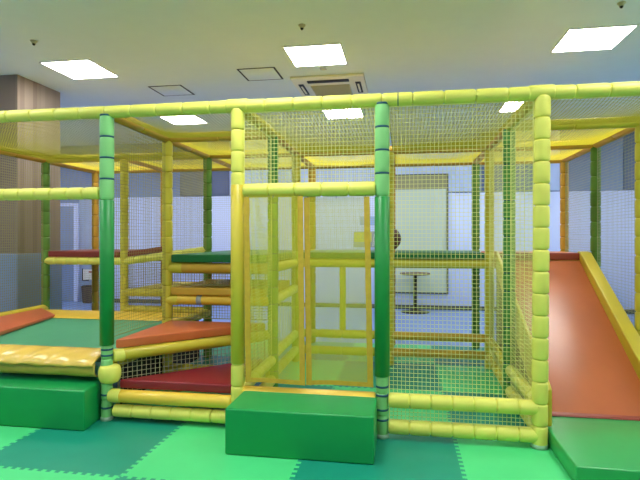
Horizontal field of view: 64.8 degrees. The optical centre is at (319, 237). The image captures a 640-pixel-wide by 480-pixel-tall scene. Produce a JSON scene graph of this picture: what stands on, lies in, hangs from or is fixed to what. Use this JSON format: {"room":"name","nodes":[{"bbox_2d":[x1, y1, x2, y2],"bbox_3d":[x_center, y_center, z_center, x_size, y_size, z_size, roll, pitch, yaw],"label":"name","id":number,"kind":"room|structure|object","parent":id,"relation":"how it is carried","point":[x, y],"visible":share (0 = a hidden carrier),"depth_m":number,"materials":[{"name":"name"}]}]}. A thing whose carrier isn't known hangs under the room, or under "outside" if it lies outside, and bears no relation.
{"room":"indoor playground","nodes":[
{"label":"indoor playground","id":0,"kind":"room"},
{"bbox_2d":[0,74,61,311],"bbox_3d":[-4.168,-0.318,6.792,0.930,3.464,0.840,0,0,9],"label":"wall pillar","id":1,"kind":"structure","parent":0,"point":[17,92],"depth_m":6.55,"materials":[{"name":"brown wood"}]},
{"bbox_2d":[79,199,91,300],"bbox_3d":[-4.955,0.260,11.158,0.800,2.280,0.019,0,0,9],"label":"wall panel","id":2,"kind":"object","parent":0,"point":[82,200],"visible":0.18,"depth_m":11.19,"materials":[{"name":"paint"}]},
{"bbox_2d":[82,268,91,280],"bbox_3d":[-5.134,0.815,11.179,0.280,0.270,0.034,0,0,9],"label":"notice","id":3,"kind":"object","parent":2,"relation":"attached to","point":[86,278],"visible":0.49,"depth_m":11.17,"materials":[{"name":"white paper"}]},
{"bbox_2d":[0,0,639,145],"bbox_3d":[-0.001,-2.125,3.690,16.200,0.150,13.350,0,0,9],"label":"ceiling","id":4,"kind":"structure","parent":0,"point":[200,46],"depth_m":5.35,"materials":[{"name":"paint"}]},
{"bbox_2d":[39,59,118,79],"bbox_3d":[-2.904,-2.042,6.128,0.630,0.013,0.630,0,0,9],"label":"recessed light","id":5,"kind":"object","parent":4,"relation":"in","point":[75,69],"visible":1,"depth_m":6.10,"materials":[{"name":"white paint"}]},
{"bbox_2d":[148,85,194,95],"bbox_3d":[-2.059,-2.046,7.013,0.475,0.006,0.458,0,0,9],"label":"ceiling hatch","id":6,"kind":"object","parent":4,"relation":"attached to","point":[168,90],"visible":1,"depth_m":7.00,"materials":[{"name":"paint"}]},
{"bbox_2d":[159,115,208,124],"bbox_3d":[-2.349,-2.042,8.733,0.630,0.013,0.630,0,0,9],"label":"recessed light","id":7,"kind":"object","parent":4,"relation":"in","point":[191,117],"visible":0.51,"depth_m":8.69,"materials":[{"name":"white paint"}]},
{"bbox_2d":[162,116,204,123],"bbox_3d":[-2.349,-2.042,8.733,0.600,0.008,0.600,0,0,9],"label":"diffuser","id":8,"kind":"object","parent":7,"relation":"attached to","point":[191,117],"depth_m":8.68,"materials":[{"name":"white plastic"}]},
{"bbox_2d":[237,67,282,80],"bbox_3d":[-0.741,-2.046,6.310,0.475,0.006,0.458,0,0,9],"label":"ceiling hatch","id":9,"kind":"object","parent":4,"relation":"attached to","point":[266,73],"visible":1,"depth_m":6.31,"materials":[{"name":"paint"}]},
{"bbox_2d":[298,24,305,29],"bbox_3d":[-0.174,-2.026,4.859,0.070,0.047,0.070,0,0,9],"label":"ceiling sensor","id":10,"kind":"object","parent":4,"relation":"attached to","point":[301,26],"visible":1,"depth_m":4.84,"materials":[{"name":"plastic"}]},
{"bbox_2d":[283,43,347,66],"bbox_3d":[-0.037,-2.042,5.657,0.630,0.013,0.630,0,0,9],"label":"recessed light","id":11,"kind":"object","parent":4,"relation":"in","point":[330,53],"visible":1,"depth_m":5.61,"materials":[{"name":"white paint"}]},
{"bbox_2d":[290,73,368,96],"bbox_3d":[0.156,-2.025,6.801,0.940,0.049,0.940,0,0,9],"label":"air conditioner","id":12,"kind":"object","parent":4,"relation":"attached to","point":[337,84],"visible":0.83,"depth_m":6.63,"materials":[{"name":"white plastic"}]},
{"bbox_2d":[299,84,309,94],"bbox_3d":[-0.214,-2.014,6.862,0.070,0.012,0.480,0,0,9],"label":"outlet","id":13,"kind":"object","parent":12,"relation":"attached to","point":[303,88],"depth_m":6.85,"materials":[{"name":"white plastic"}]},
{"bbox_2d":[307,79,348,83],"bbox_3d":[0.103,-2.012,6.478,0.540,0.016,0.085,0,0,9],"label":"outlet","id":14,"kind":"object","parent":12,"relation":"attached to","point":[320,80],"depth_m":6.47,"materials":[{"name":"black plastic"}]},
{"bbox_2d":[311,84,352,95],"bbox_3d":[0.170,-2.008,6.890,0.520,0.016,0.480,0,0,9],"label":"grille","id":15,"kind":"object","parent":12,"relation":"attached to","point":[326,89],"depth_m":6.82,"materials":[{"name":"beige plastic"}]},
{"bbox_2d":[355,81,362,92],"bbox_3d":[0.526,-2.014,6.740,0.070,0.012,0.480,0,0,9],"label":"outlet","id":16,"kind":"object","parent":12,"relation":"attached to","point":[358,84],"depth_m":6.71,"materials":[{"name":"white plastic"}]},
{"bbox_2d":[322,109,363,118],"bbox_3d":[0.384,-2.042,8.283,0.630,0.013,0.630,0,0,9],"label":"recessed light","id":17,"kind":"object","parent":4,"relation":"in","point":[349,110],"visible":0.29,"depth_m":8.33,"materials":[{"name":"white paint"}]},
{"bbox_2d":[499,102,522,111],"bbox_3d":[3.147,-2.042,7.829,0.630,0.013,0.630,0,0,9],"label":"recessed light","id":18,"kind":"object","parent":4,"relation":"in","point":[508,103],"visible":0.14,"depth_m":7.83,"materials":[{"name":"white paint"}]},
{"bbox_2d":[550,24,638,52],"bbox_3d":[2.795,-2.042,5.191,0.630,0.013,0.630,0,0,9],"label":"recessed light","id":19,"kind":"object","parent":4,"relation":"in","point":[599,37],"visible":1,"depth_m":5.16,"materials":[{"name":"white paint"}]},
{"bbox_2d":[617,1,625,8],"bbox_3d":[2.628,-2.026,4.398,0.070,0.047,0.070,0,0,9],"label":"ceiling sensor","id":20,"kind":"object","parent":4,"relation":"attached to","point":[620,4],"visible":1,"depth_m":4.38,"materials":[{"name":"white plastic"}]},
{"bbox_2d":[60,128,633,202],"bbox_3d":[1.074,-0.318,10.227,16.000,3.464,0.100,0,0,9],"label":"wall","id":21,"kind":"structure","parent":0,"point":[72,181],"depth_m":10.85,"materials":[{"name":"white paint"}]},
{"bbox_2d":[60,203,78,301],"bbox_3d":[-5.825,0.322,11.261,0.950,2.184,0.100,0,0,9],"label":"door","id":22,"kind":"structure","parent":21,"relation":"in","point":[63,210],"depth_m":11.22,"materials":[{"name":"metal"}]},
{"bbox_2d":[180,142,207,195],"bbox_3d":[-2.696,-1.475,10.781,0.620,1.150,0.029,0,0,9],"label":"panel","id":23,"kind":"object","parent":21,"relation":"attached to","point":[198,172],"visible":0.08,"depth_m":10.76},
{"bbox_2d":[211,141,228,195],"bbox_3d":[-2.114,-1.475,10.685,0.400,1.150,0.029,0,0,9],"label":"panel","id":24,"kind":"object","parent":21,"relation":"attached to","point":[219,187],"visible":0.36,"depth_m":10.67,"materials":[{"name":"grey paint"}]},
{"bbox_2d":[230,133,479,194],"bbox_3d":[0.602,-1.475,10.223,5.070,1.150,0.059,0,0,9],"label":"panel","id":25,"kind":"object","parent":21,"relation":"attached to","point":[465,179],"visible":0.22,"depth_m":10.12,"materials":[{"name":"white paint"}]},
{"bbox_2d":[114,190,635,309],"bbox_3d":[2.197,0.230,9.971,13.700,2.220,0.039,0,0,9],"label":"wall","id":26,"kind":"structure","parent":21,"relation":"attached to","point":[221,214],"depth_m":9.97,"materials":[{"name":"white paint"}]},
{"bbox_2d":[354,231,374,246],"bbox_3d":[0.926,0.030,10.141,0.497,0.320,0.035,0,0,9],"label":"wall sign","id":27,"kind":"object","parent":26,"relation":"attached to","point":[358,236],"visible":0.41,"depth_m":10.14,"materials":[{"name":"yellow paint"}]},
{"bbox_2d":[360,216,374,224],"bbox_3d":[0.978,-0.345,10.140,0.360,0.170,0.020,0,0,9],"label":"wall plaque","id":28,"kind":"object","parent":26,"relation":"attached to","point":[372,220],"visible":0.23,"depth_m":10.12,"materials":[{"name":"white"}]},
{"bbox_2d":[114,299,635,313],"bbox_3d":[2.193,1.372,9.944,13.700,0.084,0.013,0,0,9],"label":"baseboard","id":29,"kind":"structure","parent":26,"relation":"attached to","point":[427,307],"depth_m":10.00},
{"bbox_2d":[395,174,447,293],"bbox_3d":[1.936,-0.077,9.967,1.165,2.355,0.050,0,0,9],"label":"board","id":30,"kind":"object","parent":26,"relation":"attached to","point":[419,218],"visible":0.53,"depth_m":9.95,"materials":[{"name":"white"}]},
{"bbox_2d":[481,131,527,191],"bbox_3d":[3.737,-1.475,9.723,1.220,1.150,0.029,0,0,9],"label":"panel","id":31,"kind":"object","parent":21,"relation":"attached to","point":[518,165],"visible":0.18,"depth_m":9.70,"materials":[{"name":"stone"}]},
{"bbox_2d":[549,130,559,190],"bbox_3d":[4.461,-1.475,9.594,0.170,1.150,0.049,0,0,9],"label":"strip","id":32,"kind":"object","parent":21,"relation":"attached to","point":[554,183],"visible":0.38,"depth_m":9.57,"materials":[{"name":"white paint"}]},
{"bbox_2d":[623,132,635,189],"bbox_3d":[6.076,-1.475,9.338,0.840,1.150,0.029,0,0,9],"label":"panel","id":33,"kind":"object","parent":21,"relation":"attached to","point":[633,132],"visible":0.43,"depth_m":9.38,"materials":[{"name":"stone"}]},
{"bbox_2d":[62,301,633,346],"bbox_3d":[-0.001,1.482,3.690,16.200,0.136,13.350,0,0,9],"label":"floor","id":34,"kind":"structure","parent":0,"point":[418,321],"depth_m":8.63,"materials":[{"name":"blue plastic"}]},
{"bbox_2d":[81,285,91,302],"bbox_3d":[-5.065,1.220,10.983,0.260,0.386,0.260,0,0,9],"label":"bin","id":35,"kind":"object","parent":34,"relation":"on","point":[86,286],"visible":0.54,"depth_m":10.89,"materials":[{"name":"grey metal"}]},
{"bbox_2d":[0,338,571,479],"bbox_3d":[0.384,1.407,3.204,8.955,0.014,6.965,0,0,9],"label":"play mat","id":36,"kind":"object","parent":34,"relation":"on","point":[120,448],"visible":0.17,"depth_m":3.29,"materials":[{"name":"green rubber"}]},
{"bbox_2d":[0,373,101,430],"bbox_3d":[-2.147,1.253,3.926,0.968,0.292,0.420,0,0,9],"label":"step","id":37,"kind":"structure","parent":36,"relation":"on","point":[62,402],"depth_m":3.72,"materials":[{"name":"green plastic"}]},
{"bbox_2d":[0,308,199,403],"bbox_3d":[-2.534,1.123,4.989,1.999,0.553,2.089,0,0,9],"label":"trampoline","id":38,"kind":"object","parent":36,"relation":"on","point":[36,341],"visible":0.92,"depth_m":4.62,"materials":[{"name":"fabric"}]},
{"bbox_2d":[225,391,376,464],"bbox_3d":[-0.110,1.250,3.374,0.960,0.297,0.395,0,0,9],"label":"step","id":39,"kind":"structure","parent":36,"relation":"on","point":[332,428],"depth_m":3.20,"materials":[{"name":"green plastic"}]},
{"bbox_2d":[0,81,639,450],"bbox_3d":[-0.359,0.189,5.210,6.431,2.420,3.200,0,0,9],"label":"play structure","id":40,"kind":"object","parent":36,"relation":"on","point":[536,99],"visible":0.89,"depth_m":4.12,"materials":[{"name":"yellow plastic"}]},
{"bbox_2d":[48,249,135,256],"bbox_3d":[-2.801,0.198,6.620,0.945,0.071,0.992,0,0,9],"label":"mat","id":41,"kind":"object","parent":40,"relation":"on","point":[92,252],"visible":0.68,"depth_m":6.16,"materials":[{"name":"red plastic"}]},
{"bbox_2d":[128,246,161,255],"bbox_3d":[-1.991,0.161,6.483,0.478,0.126,0.987,0,0,9],"label":"mat","id":42,"kind":"object","parent":40,"relation":"on","point":[156,249],"visible":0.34,"depth_m":6.00,"materials":[{"name":"red plastic"}]},
{"bbox_2d":[133,282,190,288],"bbox_3d":[-1.752,0.647,6.493,0.945,0.065,0.912,0,0,9],"label":"deck","id":43,"kind":"object","parent":40,"relation":"attached to","point":[158,285],"visible":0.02,"depth_m":6.38,"materials":[{"name":"yellow plastic"}]},
{"bbox_2d":[116,320,264,347],"bbox_3d":[-1.047,0.824,4.295,0.939,0.072,0.929,0,0,9],"label":"mat","id":44,"kind":"object","parent":40,"relation":"on","point":[172,330],"visible":0.8,"depth_m":4.29,"materials":[{"name":"orange leather"}]},
{"bbox_2d":[120,361,262,392],"bbox_3d":[-1.029,1.123,4.225,0.893,0.065,0.848,0,0,9],"label":"mat","id":45,"kind":"object","parent":40,"relation":"on","point":[217,378],"visible":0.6,"depth_m":3.86,"materials":[{"name":"red leather"}]},
{"bbox_2d":[171,279,286,295],"bbox_3d":[-0.885,0.511,5.263,0.945,0.072,1.012,0,0,9],"label":"deck","id":46,"kind":"object","parent":40,"relation":"attached to","point":[214,290],"visible":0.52,"depth_m":4.82,"materials":[{"name":"yellow plastic"}]},
{"bbox_2d":[171,250,291,262],"bbox_3d":[-0.800,0.197,5.762,0.940,0.074,2.035,0,0,9],"label":"mat","id":47,"kind":"object","parent":40,"relation":"on","point":[216,256],"visible":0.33,"depth_m":4.80,"materials":[{"name":"green plastic"}]},
{"bbox_2d":[244,195,304,385],"bbox_3d":[-0.330,0.373,3.621,0.450,1.355,0.023,0,0,9],"label":"net","id":48,"kind":"object","parent":40,"relation":"hanging from","point":[248,260],"visible":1,"depth_m":3.62,"materials":[{"name":"fabric"}]},
{"bbox_2d":[304,196,372,386],"bbox_3d":[0.129,0.379,3.571,0.497,1.349,0.020,0,0,11],"label":"net","id":49,"kind":"object","parent":40,"relation":"hanging from","point":[311,365],"visible":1,"depth_m":3.57,"materials":[{"name":"fabric"}]},
{"bbox_2d":[310,250,374,258],"bbox_3d":[0.322,0.195,6.098,0.945,0.070,1.008,0,0,9],"label":"mat","id":50,"kind":"object","parent":40,"relation":"on","point":[340,256],"visible":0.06,"depth_m":5.62,"materials":[{"name":"green plastic"}]},
{"bbox_2d":[394,228,400,249],"bbox_3d":[0.836,0.014,6.132,0.295,0.295,0.295,0,0,9],"label":"ball","id":51,"kind":"object","parent":50,"relation":"on","point":[395,231],"visible":0.22,"depth_m":6.04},
{"bbox_2d":[395,250,484,258],"bbox_3d":[1.363,0.195,5.927,0.945,0.070,1.008,0,0,9],"label":"mat","id":52,"kind":"object","parent":40,"relation":"on","point":[414,254],"visible":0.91,"depth_m":5.46,"materials":[{"name":"green plastic"}]},
{"bbox_2d":[481,251,573,253],"bbox_3d":[2.411,0.199,5.793,0.945,0.067,0.932,0,0,9],"label":"mat","id":53,"kind":"object","parent":40,"relation":"on","point":[481,251],"visible":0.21,"depth_m":5.87,"materials":[{"name":"orange plastic"}]},
{"bbox_2d":[530,443,547,450],"bbox_3d":[1.466,1.381,3.373,0.109,0.035,0.109,0,0,9],"label":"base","id":54,"kind":"object","parent":40,"relation":"on","point":[538,446],"depth_m":3.33,"materials":[{"name":"plastic"}]},
{"bbox_2d":[496,251,639,425],"bbox_3d":[2.166,0.769,4.334,0.936,1.261,2.005,0,0,9],"label":"slide","id":55,"kind":"object","parent":36,"relation":"on","point":[594,358],"visible":0.55,"depth_m":4.19,"materials":[{"name":"orange plastic"}]},
{"bbox_2d":[547,416,639,479],"bbox_3d":[1.980,1.342,3.223,0.939,0.114,0.970,0,0,9],"label":"mat","id":56,"kind":"object","parent":36,"relation":"on","point":[586,448],"visible":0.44,"depth_m":3.11,"materials":[{"name":"green plastic"}]},
{"bbox_2d":[400,272,429,313],"bbox_3d":[1.810,1.039,9.600,0.570,0.748,0.570,0,0,9],"label":"cafe table","id":57,"kind":"object","parent":34,"relation":"on","point":[427,273],"visible":0.76,"depth_m":9.56,"materials":[{"name":"metal"}]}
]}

